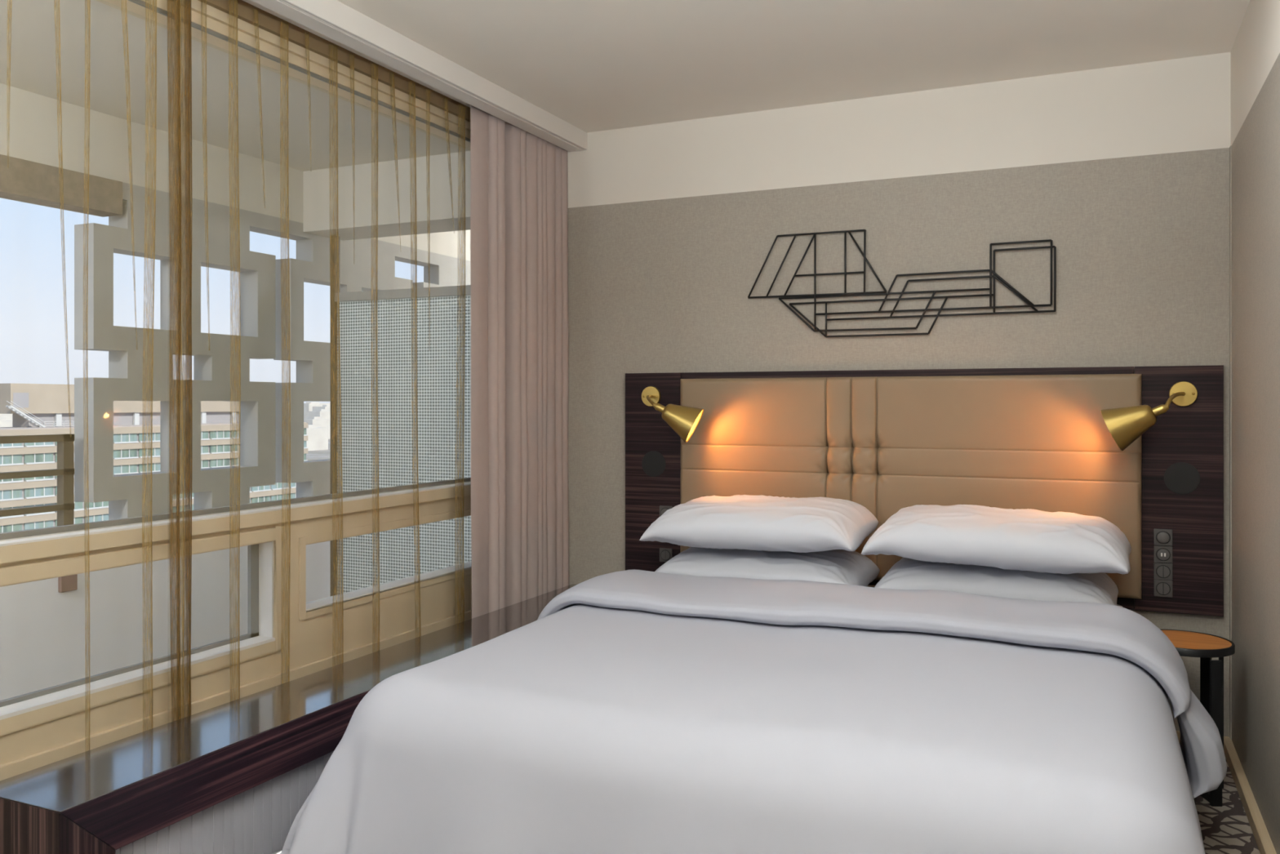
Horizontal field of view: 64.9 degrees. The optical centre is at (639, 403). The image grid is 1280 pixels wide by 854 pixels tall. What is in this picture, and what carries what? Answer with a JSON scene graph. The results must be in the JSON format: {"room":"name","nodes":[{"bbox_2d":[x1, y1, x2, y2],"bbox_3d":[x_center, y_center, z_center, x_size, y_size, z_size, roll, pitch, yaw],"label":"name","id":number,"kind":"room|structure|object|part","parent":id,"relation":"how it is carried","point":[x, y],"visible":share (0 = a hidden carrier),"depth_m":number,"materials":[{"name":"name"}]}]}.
{"room":"hotel room","nodes":[
{"label":"hotel room","id":0,"kind":"room"},
{"bbox_2d":[0,498,330,700],"bbox_3d":[-1.762,0.910,5.197,0.115,0.820,10.000,0,0,24],"label":"wall","id":1,"kind":"structure","parent":0,"point":[42,628],"depth_m":4.14,"materials":[{"name":"white paint"}]},
{"bbox_2d":[0,434,77,592],"bbox_3d":[-3.016,0.432,2.384,0.105,0.615,3.640,0,0,24],"label":"balcony railing","id":2,"kind":"object","parent":1,"relation":"attached to","point":[64,472],"visible":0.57,"depth_m":3.98,"materials":[{"name":"brown metal"}]},
{"bbox_3d":[-3.045,0.414,2.397,0.040,0.024,3.640,0,0,24],"label":"rail","id":3,"kind":"part","parent":2,"relation":"part of","materials":[{"name":"brown metal"}]},
{"bbox_3d":[-3.045,0.274,2.397,0.040,0.024,3.640,0,0,24],"label":"rail","id":4,"kind":"part","parent":2,"relation":"part of","materials":[{"name":"brown metal"}]},
{"bbox_3d":[-3.045,0.138,2.397,0.040,0.028,3.640,0,0,24],"label":"rail","id":5,"kind":"part","parent":2,"relation":"part of","materials":[{"name":"brown metal"}]},
{"bbox_3d":[-2.302,0.407,4.031,0.040,0.566,0.044,0,0,24],"label":"post","id":6,"kind":"part","parent":2,"relation":"part of","materials":[{"name":"brown metal"}]},
{"bbox_2d":[74,200,275,519],"bbox_3d":[-2.059,-0.175,4.547,0.115,1.350,0.990,0,0,24],"label":"block","id":7,"kind":"object","parent":1,"relation":"on","point":[124,493],"visible":0.73,"depth_m":4.42,"materials":[{"name":"paint"}]},
{"bbox_2d":[273,239,412,497],"bbox_3d":[-1.605,-0.175,5.542,0.115,1.350,0.990,0,0,24],"label":"block","id":8,"kind":"object","parent":1,"relation":"on","point":[311,264],"visible":0.46,"depth_m":5.21,"materials":[{"name":"paint"}]},
{"bbox_2d":[413,265,470,288],"bbox_3d":[-1.152,-0.175,6.538,0.115,1.350,0.990,0,0,24],"label":"block","id":9,"kind":"object","parent":1,"relation":"on","point":[440,276],"visible":0.06,"depth_m":6.25,"materials":[{"name":"paint"}]},
{"bbox_2d":[0,0,469,171],"bbox_3d":[-1.355,-1.308,5.012,1.380,0.245,10.000,0,0,24],"label":"ceiling","id":10,"kind":"structure","parent":0,"point":[34,42],"depth_m":3.79,"materials":[{"name":"paint"}]},
{"bbox_2d":[0,83,470,261],"bbox_3d":[-1.762,-1.053,5.197,0.115,0.264,10.000,0,0,24],"label":"wall","id":11,"kind":"structure","parent":0,"point":[34,133],"depth_m":4.24,"materials":[{"name":"paint"}]},
{"bbox_2d":[0,154,122,217],"bbox_3d":[-3.020,-0.853,2.430,0.119,0.137,3.920,0,0,24],"label":"concrete beam","id":12,"kind":"structure","parent":11,"relation":"attached to","point":[23,180],"depth_m":3.93,"materials":[{"name":"beige concrete"}]},
{"bbox_2d":[122,182,470,271],"bbox_3d":[-0.950,-0.885,6.981,0.115,0.071,6.080,0,0,24],"label":"wall","id":13,"kind":"structure","parent":0,"point":[259,223],"depth_m":4.99,"materials":[{"name":"paint"}]},
{"bbox_2d":[302,151,470,240],"bbox_3d":[-1.169,-1.030,5.059,1.080,0.309,0.300,0,0,24],"label":"concrete beam","id":14,"kind":"structure","parent":13,"relation":"attached to","point":[317,202],"depth_m":4.95,"materials":[{"name":"paint"}]},
{"bbox_2d":[337,0,1249,133],"bbox_3d":[-0.650,-1.370,1.202,3.320,0.120,7.250,0,0,24],"label":"ceiling","id":15,"kind":"structure","parent":0,"point":[593,65],"depth_m":3.67,"materials":[{"name":"paint"}]},
{"bbox_2d":[242,0,470,107],"bbox_3d":[-1.156,-1.284,3.284,0.095,0.023,3.620,0,0,24],"label":"track","id":16,"kind":"object","parent":15,"relation":"attached to","point":[249,2],"visible":0.11,"depth_m":3.61,"materials":[{"name":"white metal"}]},
{"bbox_2d":[6,0,184,751],"bbox_3d":[-1.615,-0.037,2.317,0.036,2.455,1.378,0,0,24],"label":"sheer curtain","id":17,"kind":"object","parent":16,"relation":"hanging from","point":[174,145],"visible":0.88,"depth_m":2.89,"materials":[{"name":"brown fabric"}]},
{"bbox_2d":[180,0,465,717],"bbox_3d":[-1.053,-0.037,3.641,0.026,2.455,1.551,0,0,24],"label":"sheer curtain","id":18,"kind":"object","parent":16,"relation":"hanging from","point":[186,80],"visible":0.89,"depth_m":3.34,"materials":[{"name":"brown fabric"}]},
{"bbox_2d":[466,102,568,618],"bbox_3d":[-0.567,-0.050,4.565,0.136,2.440,0.814,0,0,24],"label":"drape","id":19,"kind":"object","parent":16,"relation":"hanging from","point":[519,193],"visible":0.8,"depth_m":4.48,"materials":[{"name":"fabric"}]},
{"bbox_2d":[567,52,1231,737],"bbox_3d":[0.827,-0.010,4.447,3.320,2.600,0.120,0,0,24],"label":"wall","id":20,"kind":"structure","parent":0,"point":[1141,242],"depth_m":4.24,"materials":[{"name":"beige paint"}]},
{"bbox_2d":[250,0,587,151],"bbox_3d":[-1.756,-1.266,1.695,0.100,0.087,7.030,0,0,24],"label":"curtain pelmet","id":21,"kind":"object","parent":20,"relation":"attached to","point":[334,20],"depth_m":3.72,"materials":[{"name":"white paint"}]},
{"bbox_2d":[747,229,1056,337],"bbox_3d":[1.069,-0.516,4.261,1.282,0.461,0.018,0,0,24],"label":"wall sculpture","id":22,"kind":"object","parent":20,"relation":"attached to","point":[815,295],"visible":1,"depth_m":4.25,"materials":[{"name":"black metal"}]},
{"bbox_2d":[625,364,1223,616],"bbox_3d":[1.043,0.326,4.235,2.459,0.934,0.085,0,0,24],"label":"headboard","id":23,"kind":"object","parent":20,"relation":"attached to","point":[883,442],"visible":0.66,"depth_m":4.08,"materials":[{"name":"beige leather"}]},
{"bbox_2d":[641,450,665,476],"bbox_3d":[0.064,0.283,4.695,0.121,0.121,0.004,0,0,24],"label":"speaker grille","id":24,"kind":"object","parent":23,"relation":"attached to","point":[653,462],"depth_m":4.69,"materials":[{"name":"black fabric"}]},
{"bbox_3d":[0.064,0.326,4.711,0.283,0.934,0.029,0,0,24],"label":"panel","id":25,"kind":"part","parent":23,"relation":"part of","materials":[{"name":"brown wood"}]},
{"bbox_2d":[659,547,672,561],"bbox_3d":[0.119,0.704,4.664,0.063,0.063,0.012,0,0,24],"label":"light switch","id":26,"kind":"object","parent":23,"relation":"attached to","point":[665,554],"visible":0.93,"depth_m":4.66,"materials":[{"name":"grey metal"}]},
{"bbox_2d":[659,505,672,516],"bbox_3d":[0.119,0.508,4.664,0.063,0.063,0.012,0,0,24],"label":"light switch","id":27,"kind":"object","parent":23,"relation":"attached to","point":[662,508],"visible":0.48,"depth_m":4.67,"materials":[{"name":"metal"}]},
{"bbox_2d":[641,386,703,443],"bbox_3d":[0.110,0.047,4.498,0.196,0.253,0.475,0,0,-36],"label":"wall lamp","id":28,"kind":"object","parent":23,"relation":"attached to","point":[684,420],"visible":1,"depth_m":4.36,"materials":[{"name":"gold metal"}]},
{"bbox_3d":[0.046,-0.012,4.546,0.037,0.055,0.287,0,0,-3],"label":"arm","id":29,"kind":"part","parent":28,"relation":"part of","materials":[{"name":"gold metal"}]},
{"bbox_3d":[0.051,-0.032,4.694,0.095,0.095,0.014,0,0,24],"label":"wall plate","id":30,"kind":"part","parent":28,"relation":"part of","materials":[{"name":"gold metal"}]},
{"bbox_2d":[653,403,665,413],"bbox_3d":[0.085,0.021,4.406,0.056,0.045,0.032,0,0,11],"label":"socket","id":31,"kind":"object","parent":28,"relation":"attached to","point":[658,406],"depth_m":4.39,"materials":[{"name":"gold metal"}]},
{"bbox_3d":[0.192,0.088,4.397,0.185,0.171,0.162,0,0,24],"label":"lamp shade","id":32,"kind":"part","parent":28,"relation":"part of","materials":[{"name":"gold metal"}]},
{"bbox_2d":[1101,381,1197,450],"bbox_3d":[1.887,0.046,3.689,0.431,0.257,0.196,0,0,-11],"label":"wall lamp","id":33,"kind":"object","parent":23,"relation":"attached to","point":[1125,425],"visible":1,"depth_m":3.62,"materials":[{"name":"gold metal"}]},
{"bbox_3d":[1.780,0.090,3.668,0.183,0.169,0.165,0,0,24],"label":"lamp shade","id":34,"kind":"part","parent":33,"relation":"part of","materials":[{"name":"gold metal"}]},
{"bbox_2d":[1151,404,1168,416],"bbox_3d":[1.867,0.026,3.608,0.056,0.044,0.032,0,0,31],"label":"socket","id":35,"kind":"object","parent":33,"relation":"attached to","point":[1161,409],"depth_m":3.60,"materials":[{"name":"gold metal"}]},
{"bbox_3d":[1.963,-0.013,3.686,0.020,0.060,0.250,0,0,41],"label":"arm","id":36,"kind":"part","parent":33,"relation":"part of","materials":[{"name":"gold metal"}]},
{"bbox_3d":[2.044,-0.035,3.787,0.095,0.095,0.014,0,0,24],"label":"wall plate","id":37,"kind":"part","parent":33,"relation":"part of","materials":[{"name":"gold metal"}]},
{"bbox_2d":[1153,579,1172,597],"bbox_3d":[1.984,0.703,3.815,0.063,0.063,0.012,0,0,24],"label":"light switch","id":38,"kind":"object","parent":23,"relation":"attached to","point":[1162,588],"visible":1,"depth_m":3.81,"materials":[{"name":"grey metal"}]},
{"bbox_2d":[1153,562,1172,580],"bbox_3d":[1.984,0.638,3.815,0.063,0.063,0.012,0,0,24],"label":"light switch","id":39,"kind":"object","parent":23,"relation":"attached to","point":[1161,571],"visible":1,"depth_m":3.81,"materials":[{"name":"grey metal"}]},
{"bbox_2d":[1153,545,1172,563],"bbox_3d":[1.984,0.574,3.815,0.063,0.063,0.012,0,0,24],"label":"power outlet","id":40,"kind":"object","parent":23,"relation":"attached to","point":[1161,553],"visible":1,"depth_m":3.81,"materials":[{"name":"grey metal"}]},
{"bbox_2d":[1153,528,1172,546],"bbox_3d":[1.984,0.509,3.815,0.063,0.063,0.012,0,0,24],"label":"light switch","id":41,"kind":"object","parent":23,"relation":"attached to","point":[1163,537],"visible":1,"depth_m":3.81,"materials":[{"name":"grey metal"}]},
{"bbox_3d":[2.039,0.326,3.812,0.296,0.934,0.029,0,0,24],"label":"panel","id":42,"kind":"part","parent":23,"relation":"part of","materials":[{"name":"brown wood"}]},
{"bbox_2d":[1164,462,1199,493],"bbox_3d":[2.043,0.283,3.794,0.121,0.121,0.004,0,0,24],"label":"speaker grille","id":43,"kind":"object","parent":23,"relation":"attached to","point":[1180,477],"depth_m":3.79,"materials":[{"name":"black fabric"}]},
{"bbox_2d":[1176,730,1180,742],"bbox_3d":[2.046,1.268,3.816,0.282,0.045,0.018,0,0,24],"label":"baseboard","id":44,"kind":"structure","parent":20,"relation":"attached to","point":[1177,731],"depth_m":3.81,"materials":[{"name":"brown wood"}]},
{"bbox_2d":[1193,755,1260,853],"bbox_3d":[-0.650,1.340,1.202,3.320,0.100,7.250,0,0,24],"label":"floor","id":45,"kind":"structure","parent":0,"point":[1226,828],"depth_m":3.07,"materials":[{"name":"carpet"}]},
{"bbox_2d":[114,751,333,853],"bbox_3d":[-0.730,1.156,3.461,0.122,0.268,2.505,0,0,24],"label":"wall","id":46,"kind":"structure","parent":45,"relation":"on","point":[260,819],"depth_m":2.70,"materials":[{"name":"grey painted metal"}]},
{"bbox_2d":[0,583,576,853],"bbox_3d":[-0.789,1.085,3.536,0.293,0.410,2.873,0,0,24],"label":"window sill ledge","id":47,"kind":"object","parent":45,"relation":"on","point":[103,799],"visible":0.7,"depth_m":2.58,"materials":[{"name":"brown wood"}]},
{"bbox_3d":[-1.356,1.087,2.291,0.293,0.407,0.136,0,0,24],"label":"panel","id":48,"kind":"part","parent":47,"relation":"part of","materials":[{"name":"brown wood"}]},
{"bbox_2d":[866,585,1123,607],"bbox_3d":[0.585,1.022,3.208,1.806,0.535,2.165,0,0,24],"label":"bed","id":49,"kind":"object","parent":45,"relation":"on","point":[867,585],"visible":0.02,"depth_m":4.14,"materials":[{"name":"grey fabric"}]},
{"bbox_2d":[280,569,1226,853],"bbox_3d":[0.411,0.926,2.827,2.238,0.597,1.828,0,0,24],"label":"duvet","id":50,"kind":"object","parent":49,"relation":"on","point":[639,711],"visible":1,"depth_m":2.36,"materials":[{"name":"grey fabric"}]},
{"bbox_2d":[655,546,879,586],"bbox_3d":[0.513,0.664,4.096,0.830,0.168,0.504,0,0,24],"label":"pillow","id":51,"kind":"object","parent":49,"relation":"on","point":[833,566],"visible":0.51,"depth_m":3.92,"materials":[{"name":"grey fabric"}]},
{"bbox_2d":[639,494,878,552],"bbox_3d":[0.489,0.480,4.062,0.859,0.198,0.556,0,0,24],"label":"pillow","id":52,"kind":"object","parent":51,"relation":"on","point":[740,522],"visible":1,"depth_m":3.87,"materials":[{"name":"grey fabric"}]},
{"bbox_2d":[874,557,1118,605],"bbox_3d":[1.314,0.665,3.731,0.839,0.167,0.519,0,0,24],"label":"pillow","id":53,"kind":"object","parent":49,"relation":"on","point":[907,573],"visible":0.44,"depth_m":3.54,"materials":[{"name":"grey fabric"}]},
{"bbox_2d":[861,504,1131,573],"bbox_3d":[1.306,0.486,3.679,0.897,0.202,0.572,0,0,24],"label":"pillow","id":54,"kind":"object","parent":53,"relation":"on","point":[1030,540],"visible":1,"depth_m":3.49,"materials":[{"name":"grey fabric"}]},
{"bbox_2d":[1160,628,1235,806],"bbox_3d":[1.843,1.045,3.417,0.304,0.490,0.370,0,0,24],"label":"side table","id":55,"kind":"object","parent":45,"relation":"on","point":[1204,646],"visible":0.52,"depth_m":3.31,"materials":[{"name":"black metal"}]},
{"bbox_3d":[1.924,1.057,3.489,0.177,0.466,0.034,0,0,-37],"label":"leg","id":56,"kind":"part","parent":55,"relation":"part of","materials":[{"name":"black metal"}]},
{"bbox_3d":[1.849,1.057,3.328,0.034,0.466,0.217,0,0,2],"label":"leg","id":57,"kind":"part","parent":55,"relation":"part of","materials":[{"name":"black metal"}]},
{"bbox_3d":[1.907,1.057,3.411,0.121,0.466,0.034,0,0,24],"label":"leg","id":58,"kind":"part","parent":55,"relation":"part of","materials":[{"name":"black metal"}]},
{"bbox_2d":[1231,0,1279,853],"bbox_3d":[0.781,-0.010,0.485,0.120,2.600,7.130,0,0,24],"label":"wall","id":59,"kind":"structure","parent":0,"point":[1255,148],"depth_m":3.14,"materials":[{"name":"beige paint"}]},
{"bbox_2d":[1229,145,1231,739],"bbox_3d":[2.196,0.145,3.741,0.004,2.199,0.030,0,0,24],"label":"trim","id":60,"kind":"structure","parent":59,"relation":"attached to","point":[1230,147],"depth_m":3.73,"materials":[{"name":"beige paint"}]},
{"bbox_2d":[1223,736,1276,853],"bbox_3d":[0.735,1.268,0.561,0.028,0.045,7.030,0,0,24],"label":"baseboard","id":61,"kind":"structure","parent":59,"relation":"attached to","point":[1264,842],"depth_m":3.17,"materials":[{"name":"brown wood"}]},
{"bbox_3d":[-1.355,1.380,5.012,1.380,0.120,10.000,0,0,24],"label":"floor","id":62,"kind":"structure","parent":0,"visible":0},
{"bbox_2d":[330,235,471,595],"bbox_3d":[-1.150,0.225,5.040,0.990,2.190,0.040,0,0,24],"label":"divider","id":63,"kind":"object","parent":62,"relation":"on","point":[437,357],"visible":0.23,"depth_m":5.06,"materials":[{"name":"perforated painted metal"}]},
{"bbox_3d":[-1.587,0.225,5.239,0.030,2.190,0.040,0,0,24],"label":"post","id":64,"kind":"part","parent":63,"relation":"part of","materials":[{"name":"brown metal"}]},
{"bbox_3d":[-1.137,-0.549,5.033,0.960,0.045,0.040,0,0,24],"label":"rail","id":65,"kind":"part","parent":63,"relation":"part of","materials":[{"name":"paint"}]},
{"bbox_3d":[-2.823,-0.010,0.049,0.120,2.600,3.350,0,0,24],"label":"wall","id":66,"kind":"structure","parent":0,"visible":0},
{"bbox_2d":[0,0,471,780],"bbox_3d":[-1.323,-0.010,3.283,0.112,2.600,3.780,0,0,24],"label":"window","id":67,"kind":"structure","parent":66,"relation":"in","point":[44,726],"depth_m":3.37,"materials":[{"name":"brown wood"}]},
{"bbox_3d":[-1.279,-1.181,3.285,0.010,0.027,3.680,0,0,24],"label":"head rail","id":68,"kind":"part","parent":67,"relation":"part of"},
{"bbox_3d":[-1.276,-1.220,3.284,0.016,0.029,3.680,0,0,24],"label":"head rail","id":69,"kind":"part","parent":67,"relation":"part of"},
{"label":"outside","id":70,"kind":"structure","parent":0,"visible":0},
{"bbox_2d":[306,439,330,460],"bbox_3d":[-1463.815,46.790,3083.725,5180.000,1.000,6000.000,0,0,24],"label":"ground","id":71,"kind":"structure","parent":70,"point":[317,455],"depth_m":911.55,"materials":[{"name":"white concrete"}]},
{"bbox_2d":[0,417,12,426],"bbox_3d":[-586.079,29.790,913.710,24.000,33.000,40.000,0,0,24],"label":"building","id":72,"kind":"structure","parent":71,"relation":"on","point":[3,422],"depth_m":913.33,"materials":[{"name":"white concrete"}]},
{"bbox_2d":[0,413,12,420],"bbox_3d":[-972.211,19.790,1528.097,36.000,53.000,60.000,0,0,24],"label":"building","id":73,"kind":"structure","parent":71,"relation":"on","point":[9,416],"depth_m":1520.42,"materials":[{"name":"white concrete"}]},
{"bbox_2d":[0,383,307,533],"bbox_3d":[-104.774,21.345,199.331,16.100,49.890,92.000,0,0,24],"label":"office building","id":74,"kind":"structure","parent":71,"relation":"on","point":[36,409],"depth_m":188.71,"materials":[{"name":"concrete"}]},
{"bbox_3d":[-113.023,-0.561,183.734,0.050,2.731,2.928,0,0,24],"label":"door","id":75,"kind":"part","parent":74,"relation":"part of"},
{"bbox_3d":[-108.908,3.975,190.250,0.100,1.250,8.120,0,0,24],"label":"railing","id":76,"kind":"part","parent":74,"relation":"part of","materials":[{"name":"silver metal"}]},
{"bbox_2d":[306,424,328,450],"bbox_3d":[-325.944,33.790,995.167,18.000,25.000,30.000,0,0,24],"label":"building","id":77,"kind":"structure","parent":71,"relation":"on","point":[317,437],"depth_m":991.17,"materials":[{"name":"white concrete"}]},
{"bbox_2d":[303,416,330,439],"bbox_3d":[-414.627,31.790,1287.399,21.600,29.000,36.000,0,0,24],"label":"building","id":78,"kind":"structure","parent":71,"relation":"on","point":[319,421],"depth_m":1282.04,"materials":[{"name":"white concrete"}]},
{"bbox_2d":[303,401,330,418],"bbox_3d":[-742.089,21.790,2282.127,42.000,49.000,70.000,0,0,24],"label":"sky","id":79,"kind":"structure","parent":71,"relation":"on","point":[308,406],"depth_m":2247.31,"materials":[{"name":"white"}]},
{"bbox_2d":[307,408,330,418],"bbox_3d":[-499.875,27.790,1585.728,24.000,37.000,40.000,0,0,24],"label":"building","id":80,"kind":"structure","parent":71,"relation":"on","point":[325,413],"depth_m":1571.94,"materials":[{"name":"white concrete"}]},
{"bbox_2d":[312,404,330,410],"bbox_3d":[-585.242,24.790,1888.140,30.000,43.000,50.000,0,0,24],"label":"building","id":81,"kind":"structure","parent":71,"relation":"on","point":[324,406],"depth_m":1867.64,"materials":[{"name":"white concrete"}]}
]}

